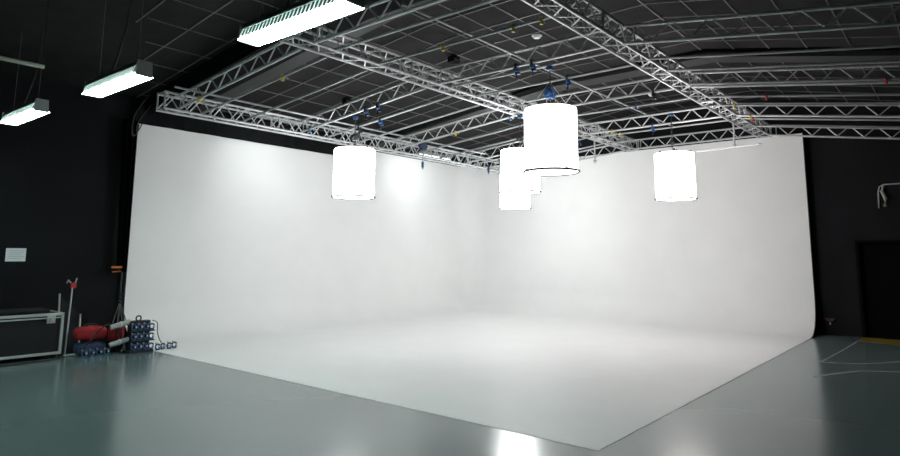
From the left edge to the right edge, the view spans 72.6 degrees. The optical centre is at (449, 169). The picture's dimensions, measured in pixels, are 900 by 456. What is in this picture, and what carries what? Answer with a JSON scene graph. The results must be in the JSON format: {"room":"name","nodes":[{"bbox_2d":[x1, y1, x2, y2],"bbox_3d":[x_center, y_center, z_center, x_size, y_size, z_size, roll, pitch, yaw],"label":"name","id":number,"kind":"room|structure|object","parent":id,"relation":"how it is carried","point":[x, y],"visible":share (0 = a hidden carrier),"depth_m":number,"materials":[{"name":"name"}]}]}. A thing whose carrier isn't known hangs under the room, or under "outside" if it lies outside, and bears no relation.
{"room":"film studio","nodes":[
{"label":"film studio","id":0,"kind":"room"},
{"bbox_2d":[0,71,468,343],"bbox_3d":[-5.924,0.655,13.696,0.200,6.200,20.850,-6,-10,39],"label":"wall","id":1,"kind":"structure","parent":0,"point":[60,168],"depth_m":11.75,"materials":[{"name":"black paint"}]},
{"bbox_2d":[5,248,25,260],"bbox_3d":[-7.845,1.546,11.075,0.008,0.235,0.310,-6,-10,39],"label":"notice","id":2,"kind":"object","parent":1,"relation":"attached to","point":[12,254],"visible":1,"depth_m":11.07,"materials":[{"name":"paper"}]},
{"bbox_2d":[106,266,121,271],"bbox_3d":[-6.686,1.984,12.180,0.325,0.120,0.200,-6,-10,39],"label":"wall bracket","id":3,"kind":"object","parent":1,"relation":"attached to","point":[107,267],"visible":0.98,"depth_m":12.10,"materials":[{"name":"orange plastic"}]},
{"bbox_2d":[112,268,125,323],"bbox_3d":[-6.441,2.508,11.919,0.310,1.158,0.344,-6,-10,39],"label":"hanging chain","id":4,"kind":"object","parent":3,"relation":"hanging from","point":[120,292],"visible":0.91,"depth_m":11.90,"materials":[{"name":"grey metal"}]},
{"bbox_2d":[145,0,422,116],"bbox_3d":[0.760,-1.919,7.453,18.820,2.134,0.660,-6,-10,39],"label":"truss","id":5,"kind":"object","parent":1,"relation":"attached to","point":[240,51],"depth_m":11.09,"materials":[{"name":"black"}]},
{"bbox_2d":[193,0,449,110],"bbox_3d":[1.192,-1.964,7.984,18.820,1.894,0.650,-6,-10,39],"label":"trim","id":6,"kind":"structure","parent":1,"relation":"attached to","point":[306,56],"depth_m":11.66,"materials":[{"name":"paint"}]},
{"bbox_2d":[367,47,899,142],"bbox_3d":[4.666,-1.380,12.136,18.820,1.864,0.140,-6,-10,39],"label":"trim","id":7,"kind":"structure","parent":1,"relation":"attached to","point":[738,50],"depth_m":12.39,"materials":[{"name":"black"}]},
{"bbox_2d":[374,52,899,147],"bbox_3d":[4.870,-1.320,12.376,18.820,1.914,0.460,-6,-10,39],"label":"trim","id":8,"kind":"structure","parent":1,"relation":"attached to","point":[783,57],"depth_m":12.47,"materials":[{"name":"paint"}]},
{"bbox_2d":[0,334,899,455],"bbox_3d":[1.352,2.973,7.531,18.820,0.200,21.250,-6,-10,39],"label":"floor","id":9,"kind":"structure","parent":0,"point":[153,403],"depth_m":6.86,"materials":[{"name":"paint"}]},
{"bbox_2d":[0,307,64,359],"bbox_3d":[-7.593,2.739,9.990,0.738,0.830,2.075,-6,-10,39],"label":"equipment case","id":10,"kind":"object","parent":9,"relation":"on","point":[37,331],"visible":1,"depth_m":10.24,"materials":[{"name":"black metal"}]},
{"bbox_2d":[58,294,80,353],"bbox_3d":[-6.936,2.793,11.151,0.186,1.052,0.382,-6,-10,39],"label":"panel","id":11,"kind":"object","parent":9,"relation":"on","point":[63,305],"visible":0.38,"depth_m":11.13,"materials":[{"name":"black fabric"}]},
{"bbox_2d":[62,278,77,356],"bbox_3d":[-6.752,2.616,10.917,0.425,1.325,0.249,-6,-10,39],"label":"pole","id":12,"kind":"object","parent":9,"relation":"on","point":[72,285],"visible":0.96,"depth_m":10.92,"materials":[{"name":"grey"}]},
{"bbox_2d":[81,350,87,357],"bbox_3d":[-6.315,3.180,10.581,0.046,0.135,0.110,-7,-11,42],"label":"clamp","id":13,"kind":"object","parent":9,"relation":"on","point":[85,351],"visible":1,"depth_m":10.56,"materials":[{"name":"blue plastic"}]},
{"bbox_2d":[73,340,105,354],"bbox_3d":[-6.416,3.167,10.918,0.307,0.272,0.500,-6,-10,39],"label":"bag","id":14,"kind":"object","parent":9,"relation":"on","point":[92,345],"visible":0.77,"depth_m":10.80,"materials":[{"name":"blue fabric"}]},
{"bbox_2d":[73,323,106,340],"bbox_3d":[-6.429,2.907,10.953,0.286,0.302,0.520,-6,-10,39],"label":"bag","id":15,"kind":"object","parent":14,"relation":"on","point":[84,333],"visible":0.95,"depth_m":10.84,"materials":[{"name":"red fabric"}]},
{"bbox_2d":[96,348,102,355],"bbox_3d":[-6.162,3.207,10.764,0.110,0.135,0.046,6,-10,-37],"label":"clamp","id":16,"kind":"object","parent":9,"relation":"on","point":[97,350],"visible":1,"depth_m":10.75,"materials":[{"name":"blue plastic"}]},
{"bbox_2d":[103,347,109,354],"bbox_3d":[-6.085,3.220,10.856,0.110,0.135,0.046,7,-10,-40],"label":"clamp","id":17,"kind":"object","parent":9,"relation":"on","point":[107,349],"visible":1,"depth_m":10.84,"materials":[{"name":"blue plastic"}]},
{"bbox_2d":[106,342,122,351],"bbox_3d":[-6.156,3.243,11.240,0.277,0.208,0.272,-3,-9,25],"label":"bag","id":18,"kind":"object","parent":9,"relation":"on","point":[119,347],"visible":0.4,"depth_m":11.15,"materials":[{"name":"black fabric"}]},
{"bbox_2d":[107,326,124,341],"bbox_3d":[-6.132,3.004,11.254,0.324,0.326,0.251,-6,-10,39],"label":"bag","id":19,"kind":"object","parent":18,"relation":"on","point":[111,336],"visible":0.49,"depth_m":11.15,"materials":[{"name":"red fabric"}]},
{"bbox_2d":[108,315,154,353],"bbox_3d":[-5.786,2.999,11.154,0.280,0.658,0.732,-6,-10,39],"label":"stand","id":20,"kind":"object","parent":9,"relation":"on","point":[127,340],"visible":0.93,"depth_m":11.12,"materials":[{"name":"black metal"}]},
{"bbox_2d":[80,324,116,355],"bbox_3d":[-6.204,3.006,10.850,0.065,0.507,0.592,-7,-11,41],"label":"cord","id":21,"kind":"object","parent":20,"relation":"hanging from","point":[106,324],"visible":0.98,"depth_m":10.88,"materials":[{"name":"black rubber"}]},
{"bbox_2d":[130,333,136,340],"bbox_3d":[-5.723,3.033,11.091,0.046,0.135,0.110,-6,-10,38],"label":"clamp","id":22,"kind":"object","parent":20,"relation":"on","point":[132,334],"visible":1,"depth_m":11.08,"materials":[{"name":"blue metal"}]},
{"bbox_2d":[129,339,154,341],"bbox_3d":[-5.633,3.133,11.211,0.080,0.020,0.420,-6,-10,39],"label":"shelf","id":23,"kind":"object","parent":20,"relation":"attached to","point":[142,340],"depth_m":11.19,"materials":[{"name":"black metal"}]},
{"bbox_2d":[130,329,154,332],"bbox_3d":[-5.632,2.965,11.235,0.080,0.020,0.420,-6,-10,39],"label":"shelf","id":24,"kind":"object","parent":20,"relation":"attached to","point":[146,331],"depth_m":11.22,"materials":[{"name":"black metal"}]},
{"bbox_2d":[121,112,815,450],"bbox_3d":[0.989,1.299,13.548,10.354,4.781,11.268,-6,-10,39],"label":"cyclorama","id":25,"kind":"object","parent":9,"relation":"on","point":[588,315],"visible":0.91,"depth_m":15.03,"materials":[{"name":"paint"}]},
{"bbox_2d":[137,97,373,154],"bbox_3d":[-4.354,-0.863,15.343,0.033,0.560,6.750,-6,-10,39],"label":"valance","id":26,"kind":"object","parent":25,"relation":"hanging from","point":[182,123],"visible":0.7,"depth_m":14.53,"materials":[{"name":"black fabric"}]},
{"bbox_2d":[116,119,137,271],"bbox_3d":[-6.578,0.508,12.382,0.070,3.080,0.300,-6,-10,39],"label":"drape","id":27,"kind":"object","parent":26,"relation":"hanging from","point":[128,142],"visible":0.98,"depth_m":12.41,"materials":[{"name":"black fabric"}]},
{"bbox_2d":[812,371,895,376],"bbox_3d":[6.538,3.185,9.563,2.166,0.002,0.464,1,-8,-5],"label":"floor marking","id":28,"kind":"object","parent":9,"relation":"on","point":[851,371],"depth_m":9.62,"materials":[{"name":"grey"}]},
{"bbox_2d":[814,361,894,363],"bbox_3d":[7.476,3.332,10.579,2.345,0.002,0.290,1,-8,-4],"label":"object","id":29,"kind":"structure","parent":9,"relation":"on","point":[814,361],"depth_m":10.45,"materials":[{"name":"grey"}]},
{"bbox_2d":[858,337,899,345],"bbox_3d":[9.977,3.574,12.210,3.160,0.003,1.720,-6,-10,39],"label":"floor marking","id":30,"kind":"object","parent":9,"relation":"on","point":[863,339],"depth_m":13.31,"materials":[{"name":"yellow paint"}]},
{"bbox_2d":[0,0,899,160],"bbox_3d":[1.256,-2.077,8.078,18.820,1.946,20.850,-6,-10,39],"label":"ceiling","id":31,"kind":"structure","parent":0,"point":[74,31],"depth_m":11.14,"materials":[{"name":"tile"}]},
{"bbox_2d":[0,15,48,124],"bbox_3d":[-6.426,-1.567,9.394,1.472,1.611,0.283,-6,-10,39],"label":"lamp","id":32,"kind":"object","parent":31,"relation":"hanging from","point":[38,107],"visible":1,"depth_m":9.26,"materials":[{"name":"grey"}]},
{"bbox_2d":[0,0,48,68],"bbox_3d":[-5.340,-2.107,6.919,0.057,1.664,1.460,-6,-10,39],"label":"tube","id":33,"kind":"object","parent":31,"relation":"hanging from","point":[2,58],"visible":1,"depth_m":7.24,"materials":[{"name":"grey"}]},
{"bbox_2d":[82,0,152,97],"bbox_3d":[-4.054,-1.979,7.625,1.482,1.969,0.283,-6,-10,39],"label":"lamp","id":34,"kind":"object","parent":31,"relation":"hanging from","point":[139,71],"visible":1,"depth_m":7.43,"materials":[{"name":"grey"}]},
{"bbox_2d":[238,0,363,46],"bbox_3d":[-1.340,-2.262,5.590,1.542,2.003,0.283,-6,-10,39],"label":"lamp","id":35,"kind":"object","parent":31,"relation":"hanging from","point":[302,15],"visible":1,"depth_m":5.44,"materials":[{"name":"grey"}]},
{"bbox_2d":[156,90,500,173],"bbox_3d":[-1.470,-0.588,15.486,0.328,0.350,11.729,-6,-10,39],"label":"truss","id":36,"kind":"object","parent":31,"relation":"hanging from","point":[228,106],"visible":0.77,"depth_m":13.29,"materials":[{"name":"metal"}]},
{"bbox_2d":[131,94,149,135],"bbox_3d":[-5.994,-0.991,11.784,0.200,0.526,1.996,5,-9,-31],"label":"cable","id":37,"kind":"object","parent":36,"relation":"hanging from","point":[149,94],"visible":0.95,"depth_m":11.64,"materials":[{"name":"black rubber"}]},
{"bbox_2d":[136,105,151,131],"bbox_3d":[-5.948,-0.953,11.834,0.161,0.300,2.010,5,-9,-30],"label":"cable","id":38,"kind":"object","parent":36,"relation":"hanging from","point":[150,105],"visible":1,"depth_m":11.62,"materials":[{"name":"black rubber"}]},
{"bbox_2d":[178,31,302,109],"bbox_3d":[-3.543,-1.552,10.032,3.575,0.655,0.046,-6,-10,39],"label":"truss","id":39,"kind":"object","parent":36,"relation":"attached to","point":[274,46],"visible":0.97,"depth_m":9.91,"materials":[{"name":"metal"}]},
{"bbox_2d":[202,56,326,113],"bbox_3d":[-3.244,-1.377,10.373,3.574,0.399,0.040,-6,-10,39],"label":"pipe","id":40,"kind":"object","parent":36,"relation":"attached to","point":[323,57],"visible":1,"depth_m":10.19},
{"bbox_2d":[174,86,484,154],"bbox_3d":[-1.813,-0.897,13.528,0.038,0.040,8.700,-6,-10,39],"label":"pipe","id":41,"kind":"object","parent":40,"relation":"on","point":[178,87],"visible":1,"depth_m":12.27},
{"bbox_2d":[251,112,300,124],"bbox_3d":[-3.725,-1.080,13.174,0.126,0.085,1.240,-6,-10,39],"label":"batten","id":42,"kind":"object","parent":36,"relation":"attached to","point":[255,112],"visible":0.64,"depth_m":13.16,"materials":[{"name":"grey"}]},
{"bbox_2d":[243,69,367,121],"bbox_3d":[-2.708,-1.284,11.013,3.574,0.399,0.040,-6,-10,39],"label":"pipe","id":43,"kind":"object","parent":36,"relation":"attached to","point":[365,70],"visible":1,"depth_m":10.83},
{"bbox_2d":[301,73,425,132],"bbox_3d":[-1.814,-1.254,12.097,3.575,0.655,0.046,-6,-10,39],"label":"truss","id":44,"kind":"object","parent":36,"relation":"attached to","point":[403,82],"visible":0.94,"depth_m":12.02,"materials":[{"name":"metal"}]},
{"bbox_2d":[363,106,369,119],"bbox_3d":[-1.629,-1.097,11.930,0.092,0.265,0.127,-6,-10,39],"label":"clamp","id":45,"kind":"object","parent":44,"relation":"attached to","point":[365,111],"visible":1,"depth_m":11.91,"materials":[{"name":"metal"}]},
{"bbox_2d":[376,102,381,115],"bbox_3d":[-1.372,-1.157,11.729,0.083,0.265,0.135,-6,-10,39],"label":"clamp","id":46,"kind":"object","parent":44,"relation":"attached to","point":[377,106],"visible":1,"depth_m":11.70,"materials":[{"name":"metal"}]},
{"bbox_2d":[328,96,451,137],"bbox_3d":[-1.349,-1.050,12.636,3.574,0.399,0.040,-6,-10,39],"label":"pipe","id":47,"kind":"object","parent":36,"relation":"attached to","point":[447,97],"visible":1,"depth_m":12.45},
{"bbox_2d":[357,124,362,136],"bbox_3d":[-1.934,-0.835,13.105,0.092,0.265,0.127,-6,-10,39],"label":"clamp","id":48,"kind":"object","parent":47,"relation":"attached to","point":[359,129],"visible":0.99,"depth_m":13.08,"materials":[{"name":"black metal"}]},
{"bbox_2d":[378,117,383,129],"bbox_3d":[-1.433,-0.953,12.703,0.092,0.265,0.127,-6,-10,39],"label":"clamp","id":49,"kind":"object","parent":47,"relation":"attached to","point":[380,122],"visible":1,"depth_m":12.68,"materials":[{"name":"metal"}]},
{"bbox_2d":[357,104,479,142],"bbox_3d":[-0.793,-0.955,13.299,3.574,0.399,0.040,-6,-10,39],"label":"pipe","id":50,"kind":"object","parent":36,"relation":"attached to","point":[477,105],"visible":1,"depth_m":13.15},
{"bbox_2d":[418,142,427,168],"bbox_3d":[-0.711,-0.356,16.031,0.120,0.730,0.240,-6,-10,39],"label":"pendant","id":51,"kind":"object","parent":36,"relation":"hanging from","point":[422,146],"visible":0.91,"depth_m":15.99,"materials":[{"name":"blue metal"}]},
{"bbox_2d":[419,151,450,159],"bbox_3d":[-0.402,-0.386,17.128,0.126,0.090,1.300,-6,-10,39],"label":"batten","id":52,"kind":"object","parent":36,"relation":"attached to","point":[419,151],"visible":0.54,"depth_m":17.06,"materials":[{"name":"grey"}]},
{"bbox_2d":[395,104,514,149],"bbox_3d":[0.005,-0.941,14.269,3.575,0.655,0.046,-6,-10,39],"label":"truss","id":53,"kind":"object","parent":36,"relation":"attached to","point":[491,111],"visible":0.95,"depth_m":14.21,"materials":[{"name":"metal"}]},
{"bbox_2d":[416,124,523,153],"bbox_3d":[0.502,-0.732,14.846,3.574,0.399,0.040,-6,-10,39],"label":"pipe","id":54,"kind":"object","parent":36,"relation":"attached to","point":[521,124],"visible":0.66,"depth_m":14.81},
{"bbox_2d":[440,136,523,158],"bbox_3d":[1.108,-0.627,15.570,3.574,0.399,0.040,-6,-10,39],"label":"pipe","id":55,"kind":"object","parent":36,"relation":"attached to","point":[523,136],"visible":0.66,"depth_m":15.83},
{"bbox_2d":[466,126,578,163],"bbox_3d":[1.836,-0.626,16.456,3.575,0.655,0.046,-6,-10,39],"label":"truss","id":56,"kind":"object","parent":36,"relation":"attached to","point":[510,143],"visible":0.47,"depth_m":17.05,"materials":[{"name":"metal"}]},
{"bbox_2d":[473,138,584,164],"bbox_3d":[2.065,-0.462,16.713,3.574,0.399,0.040,-6,-10,39],"label":"pipe","id":57,"kind":"object","parent":36,"relation":"attached to","point":[581,138],"visible":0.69,"depth_m":17.41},
{"bbox_2d":[493,143,602,168],"bbox_3d":[2.703,-0.352,17.476,3.574,0.399,0.040,-6,-10,39],"label":"pipe","id":58,"kind":"object","parent":36,"relation":"attached to","point":[601,143],"visible":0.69,"depth_m":16.65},
{"bbox_2d":[578,142,624,160],"bbox_3d":[3.585,-0.325,18.544,3.575,0.655,0.046,-6,-10,39],"label":"truss","id":59,"kind":"object","parent":36,"relation":"attached to","point":[602,147],"visible":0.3,"depth_m":17.91,"materials":[{"name":"metal"}]},
{"bbox_2d":[342,97,352,104],"bbox_3d":[-2.357,-1.571,14.094,0.180,0.160,0.200,-6,-10,39],"label":"ceiling speaker","id":60,"kind":"object","parent":31,"relation":"attached to","point":[345,100],"visible":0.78,"depth_m":14.02,"materials":[{"name":"black"}]},
{"bbox_2d":[331,116,375,199],"bbox_3d":[-1.924,-0.250,12.360,0.880,1.666,0.880,-6,-10,39],"label":"lamp","id":61,"kind":"object","parent":31,"relation":"hanging from","point":[354,166],"depth_m":11.98,"materials":[{"name":"white fabric"}]},
{"bbox_2d":[336,196,371,198],"bbox_3d":[-1.929,0.558,12.248,0.773,0.022,0.773,-6,-10,39],"label":"diffuser","id":62,"kind":"object","parent":61,"relation":"attached to","point":[337,197],"depth_m":12.27,"materials":[{"name":"white fabric"}]},
{"bbox_2d":[448,55,459,63],"bbox_3d":[0.081,-2.199,12.196,0.180,0.160,0.200,-6,-10,39],"label":"ceiling speaker","id":63,"kind":"object","parent":31,"relation":"attached to","point":[453,59],"visible":1,"depth_m":12.13,"materials":[{"name":"black"}]},
{"bbox_2d":[279,26,639,151],"bbox_3d":[1.494,-1.306,13.055,0.328,0.310,11.848,-6,-10,39],"label":"truss","id":64,"kind":"object","parent":31,"relation":"hanging from","point":[399,71],"visible":0.73,"depth_m":10.65,"materials":[{"name":"metal"}]},
{"bbox_2d":[314,0,444,43],"bbox_3d":[-0.727,-2.053,7.747,3.100,0.298,0.046,-6,-10,39],"label":"truss","id":65,"kind":"object","parent":64,"relation":"attached to","point":[408,10],"visible":0.82,"depth_m":7.98,"materials":[{"name":"metal"}]},
{"bbox_2d":[401,3,672,125],"bbox_3d":[2.394,-1.520,11.112,0.032,0.034,9.350,-6,-10,39],"label":"pipe","id":66,"kind":"object","parent":65,"relation":"on","point":[402,4],"visible":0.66,"depth_m":9.30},
{"bbox_2d":[335,0,497,50],"bbox_3d":[-0.479,-1.886,8.027,3.100,0.042,0.040,-6,-10,39],"label":"pipe","id":67,"kind":"object","parent":64,"relation":"attached to","point":[485,1],"visible":1,"depth_m":7.95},
{"bbox_2d":[378,16,549,64],"bbox_3d":[0.076,-1.790,8.690,3.100,0.042,0.040,-6,-10,39],"label":"pipe","id":68,"kind":"object","parent":64,"relation":"attached to","point":[545,17],"visible":0.94,"depth_m":8.53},
{"bbox_2d":[511,23,518,32],"bbox_3d":[0.851,-1.858,8.093,0.035,0.119,0.162,-6,-10,39],"label":"clamp","id":69,"kind":"object","parent":68,"relation":"attached to","point":[512,24],"visible":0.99,"depth_m":8.05,"materials":[{"name":"metal"}]},
{"bbox_2d":[539,15,546,24],"bbox_3d":[1.182,-1.894,7.821,0.035,0.119,0.162,-6,-10,39],"label":"clamp","id":70,"kind":"object","parent":68,"relation":"attached to","point":[540,16],"visible":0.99,"depth_m":7.78,"materials":[{"name":"metal"}]},
{"bbox_2d":[499,115,540,194],"bbox_3d":[1.481,-0.327,12.958,0.880,1.666,0.880,-6,-10,39],"label":"lamp","id":71,"kind":"object","parent":64,"relation":"hanging from","point":[513,180],"depth_m":12.57,"materials":[{"name":"white fabric"}]},
{"bbox_2d":[503,191,537,193],"bbox_3d":[1.476,0.481,12.846,0.773,0.022,0.773,-6,-10,39],"label":"diffuser","id":72,"kind":"object","parent":71,"relation":"attached to","point":[504,192],"depth_m":12.87,"materials":[{"name":"white fabric"}]},
{"bbox_2d":[438,30,602,84],"bbox_3d":[1.002,-1.755,9.812,3.100,0.298,0.046,-6,-10,39],"label":"truss","id":73,"kind":"object","parent":64,"relation":"attached to","point":[561,40],"visible":0.91,"depth_m":9.71,"materials":[{"name":"metal"}]},
{"bbox_2d":[513,63,519,79],"bbox_3d":[1.059,-1.560,9.746,0.092,0.265,0.127,-6,-10,39],"label":"clamp","id":74,"kind":"object","parent":73,"relation":"attached to","point":[515,69],"visible":1,"depth_m":9.72,"materials":[{"name":"metal"}]},
{"bbox_2d":[529,59,536,75],"bbox_3d":[1.290,-1.585,9.556,0.092,0.265,0.127,-6,-10,39],"label":"clamp","id":75,"kind":"object","parent":73,"relation":"attached to","point":[532,66],"visible":1,"depth_m":9.53,"materials":[{"name":"metal"}]},
{"bbox_2d":[449,51,610,87],"bbox_3d":[1.180,-1.600,10.008,3.100,0.042,0.040,-6,-10,39],"label":"pipe","id":76,"kind":"object","parent":64,"relation":"attached to","point":[606,52],"visible":0.91,"depth_m":9.80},
{"bbox_2d":[523,66,579,175],"bbox_3d":[1.567,-0.783,9.566,0.880,1.696,0.880,-6,-10,39],"label":"lamp","id":77,"kind":"object","parent":76,"relation":"hanging from","point":[550,130],"depth_m":9.19,"materials":[{"name":"white fabric"}]},
{"bbox_2d":[527,169,575,174],"bbox_3d":[1.562,0.040,9.452,0.773,0.022,0.773,-6,-10,39],"label":"diffuser","id":78,"kind":"object","parent":77,"relation":"attached to","point":[541,171],"depth_m":9.45,"materials":[{"name":"white fabric"}]},
{"bbox_2d":[476,64,632,96],"bbox_3d":[1.690,-1.512,10.618,3.100,0.042,0.040,-6,-10,39],"label":"pipe","id":79,"kind":"object","parent":64,"relation":"attached to","point":[629,65],"visible":0.91,"depth_m":10.47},
{"bbox_2d":[565,75,570,89],"bbox_3d":[1.995,-1.468,10.366,0.092,0.265,0.127,-6,-10,39],"label":"clamp","id":80,"kind":"object","parent":79,"relation":"attached to","point":[567,81],"visible":1,"depth_m":10.34,"materials":[{"name":"metal"}]},
{"bbox_2d":[593,137,596,162],"bbox_3d":[3.622,-0.505,15.350,0.056,0.728,0.100,-6,-10,39],"label":"rod","id":81,"kind":"object","parent":64,"relation":"hanging from","point":[594,160],"visible":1,"depth_m":15.32,"materials":[{"name":"grey"}]},
{"bbox_2d":[526,75,673,105],"bbox_3d":[2.820,-1.442,11.984,3.100,0.298,0.046,-6,-10,39],"label":"truss","id":82,"kind":"object","parent":64,"relation":"attached to","point":[662,77],"visible":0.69,"depth_m":11.72,"materials":[{"name":"metal"}]},
{"bbox_2d":[651,89,656,102],"bbox_3d":[3.732,-1.339,11.216,0.092,0.265,0.127,-6,-10,39],"label":"clamp","id":83,"kind":"object","parent":82,"relation":"attached to","point":[653,94],"visible":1,"depth_m":11.19,"materials":[{"name":"black metal"}]},
{"bbox_2d":[577,97,689,115],"bbox_3d":[3.362,-1.224,12.615,3.100,0.042,0.040,-6,-10,39],"label":"pipe","id":84,"kind":"object","parent":64,"relation":"attached to","point":[686,98],"visible":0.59,"depth_m":12.32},
{"bbox_2d":[577,107,704,125],"bbox_3d":[3.955,-1.122,13.323,3.100,0.042,0.040,-6,-10,39],"label":"pipe","id":85,"kind":"object","parent":64,"relation":"attached to","point":[696,107],"visible":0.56,"depth_m":13.16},
{"bbox_2d":[654,113,697,201],"bbox_3d":[4.665,-0.268,12.763,0.845,1.816,0.845,-6,-10,39],"label":"lamp","id":86,"kind":"object","parent":85,"relation":"hanging from","point":[674,169],"depth_m":12.40,"materials":[{"name":"white fabric"}]},
{"bbox_2d":[658,198,693,199],"bbox_3d":[4.660,0.614,12.641,0.738,0.022,0.738,-6,-10,39],"label":"diffuser","id":87,"kind":"object","parent":86,"relation":"attached to","point":[658,198],"depth_m":12.58,"materials":[{"name":"white fabric"}]},
{"bbox_2d":[590,106,721,134],"bbox_3d":[4.652,-1.126,14.171,3.100,0.298,0.046,-6,-10,39],"label":"truss","id":88,"kind":"object","parent":64,"relation":"attached to","point":[714,117],"visible":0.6,"depth_m":14.07,"materials":[{"name":"metal"}]},
{"bbox_2d":[598,120,726,136],"bbox_3d":[4.944,-0.952,14.505,3.100,0.042,0.040,-6,-10,39],"label":"pipe","id":89,"kind":"object","parent":64,"relation":"attached to","point":[719,120],"visible":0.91,"depth_m":14.36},
{"bbox_2d":[615,127,739,142],"bbox_3d":[5.582,-0.842,15.267,3.100,0.042,0.040,-6,-10,39],"label":"pipe","id":90,"kind":"object","parent":64,"relation":"attached to","point":[735,127],"visible":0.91,"depth_m":15.18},
{"bbox_2d":[635,126,754,149],"bbox_3d":[6.400,-0.825,16.259,3.100,0.298,0.046,-6,-10,39],"label":"truss","id":91,"kind":"object","parent":64,"relation":"attached to","point":[736,137],"visible":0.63,"depth_m":16.17,"materials":[{"name":"metal"}]},
{"bbox_2d":[532,34,541,38],"bbox_3d":[1.598,-2.434,11.274,0.190,0.055,0.190,-6,-10,39],"label":"smoke detector","id":92,"kind":"object","parent":31,"relation":"attached to","point":[535,36],"visible":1,"depth_m":11.23,"materials":[{"name":"white plastic"}]},
{"bbox_2d":[521,0,771,137],"bbox_3d":[4.146,-1.587,10.914,0.328,0.310,11.788,-6,-10,39],"label":"truss","id":93,"kind":"object","parent":31,"relation":"hanging from","point":[585,18],"visible":0.8,"depth_m":9.42,"materials":[{"name":"metal"}]},
{"bbox_2d":[692,123,761,152],"bbox_3d":[6.059,-0.730,13.959,1.872,0.636,0.100,-6,-10,39],"label":"tube light","id":94,"kind":"object","parent":93,"relation":"hanging from","point":[758,143],"depth_m":13.71,"materials":[{"name":"white plastic"}]},
{"bbox_2d":[622,0,899,44],"bbox_3d":[4.310,-1.730,7.039,4.867,1.026,0.046,-6,-10,39],"label":"truss","id":95,"kind":"object","parent":93,"relation":"attached to","point":[876,24],"visible":1,"depth_m":7.40,"materials":[{"name":"metal"}]},
{"bbox_2d":[648,44,899,59],"bbox_3d":[4.871,-1.510,7.692,4.866,0.770,0.040,-6,-10,39],"label":"pipe","id":96,"kind":"object","parent":93,"relation":"attached to","point":[889,45],"visible":1,"depth_m":8.09,"materials":[{"name":"metal"}]},
{"bbox_2d":[666,60,899,71],"bbox_3d":[5.349,-1.427,8.264,4.866,0.770,0.040,-6,-10,39],"label":"pipe","id":97,"kind":"object","parent":93,"relation":"attached to","point":[879,61],"visible":1,"depth_m":8.69,"materials":[{"name":"metal"}]},
{"bbox_2d":[688,77,899,84],"bbox_3d":[5.994,-1.317,9.033,4.866,0.770,0.040,-6,-10,39],"label":"pipe","id":98,"kind":"object","parent":93,"relation":"attached to","point":[895,78],"visible":1,"depth_m":9.52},
{"bbox_2d":[691,64,899,87],"bbox_3d":[6.129,-1.417,9.210,4.867,1.026,0.046,-6,-10,39],"label":"truss","id":99,"kind":"object","parent":93,"relation":"attached to","point":[881,66],"visible":0.95,"depth_m":9.70,"materials":[{"name":"metal"}]},
{"bbox_2d":[708,93,899,97],"bbox_3d":[6.689,-1.197,9.864,4.866,0.770,0.040,-6,-10,39],"label":"pipe","id":100,"kind":"object","parent":93,"relation":"attached to","point":[872,94],"visible":1,"depth_m":10.38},
{"bbox_2d":[721,104,899,105],"bbox_3d":[7.232,-1.103,10.512,4.866,0.770,0.040,-6,-10,39],"label":"pipe","id":101,"kind":"object","parent":93,"relation":"attached to","point":[722,104],"visible":1,"depth_m":11.08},
{"bbox_2d":[737,102,899,117],"bbox_3d":[7.960,-1.102,11.398,4.867,1.026,0.046,-6,-10,39],"label":"truss","id":102,"kind":"object","parent":93,"relation":"attached to","point":[740,114],"visible":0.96,"depth_m":11.90,"materials":[{"name":"metal"}]},
{"bbox_2d":[742,117,899,120],"bbox_3d":[8.189,-0.938,11.655,4.866,0.770,0.040,-6,-10,39],"label":"pipe","id":103,"kind":"object","parent":93,"relation":"attached to","point":[839,119],"visible":1,"depth_m":12.20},
{"bbox_2d":[754,125,899,129],"bbox_3d":[8.827,-0.829,12.417,4.866,0.770,0.040,-6,-10,39],"label":"pipe","id":104,"kind":"object","parent":93,"relation":"attached to","point":[893,128],"visible":1,"depth_m":13.03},
{"bbox_2d":[768,124,899,139],"bbox_3d":[9.708,-0.801,13.486,4.867,1.026,0.046,-6,-10,39],"label":"truss","id":105,"kind":"object","parent":93,"relation":"attached to","point":[771,134],"visible":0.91,"depth_m":14.14,"materials":[{"name":"metal"}]},
{"bbox_2d":[470,99,899,336],"bbox_3d":[7.832,1.016,15.674,18.420,6.200,0.200,-6,-10,39],"label":"wall","id":106,"kind":"structure","parent":0,"point":[844,176],"depth_m":14.45,"materials":[{"name":"black paint"}]},
{"bbox_2d":[136,0,899,160],"bbox_3d":[3.534,-1.621,10.947,18.222,1.730,13.070,-6,-10,39],"label":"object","id":107,"kind":"structure","parent":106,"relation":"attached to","point":[725,1],"depth_m":11.85,"materials":[{"name":"grey"}]},
{"bbox_2d":[854,240,899,336],"bbox_3d":[10.016,2.651,13.462,1.750,2.180,0.030,-6,-10,39],"label":"trim","id":108,"kind":"structure","parent":106,"relation":"attached to","point":[856,241],"depth_m":13.96,"materials":[{"name":"black"}]},
{"bbox_2d":[859,243,899,338],"bbox_3d":[10.107,2.696,13.566,1.610,2.110,0.050,-6,-10,39],"label":"door","id":109,"kind":"structure","parent":106,"relation":"in","point":[880,262],"depth_m":13.83,"materials":[{"name":"black"}]},
{"bbox_2d":[877,183,899,207],"bbox_3d":[10.494,0.513,13.302,2.036,0.576,0.101,-6,-10,39],"label":"conduit","id":110,"kind":"object","parent":106,"relation":"attached to","point":[881,186],"visible":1,"depth_m":13.87,"materials":[{"name":"grey"}]},
{"bbox_3d":[1.788,-0.211,16.778,0.090,0.489,0.132,-6,-10,39],"label":"chain hoist","id":111,"kind":"object","parent":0,"visible":0},
{"bbox_2d":[499,174,530,209],"bbox_3d":[1.764,0.551,16.649,0.880,1.046,0.880,-6,-10,39],"label":"lamp","id":112,"kind":"object","parent":111,"relation":"hanging from","point":[507,202],"visible":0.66,"depth_m":16.27,"materials":[{"name":"white"}]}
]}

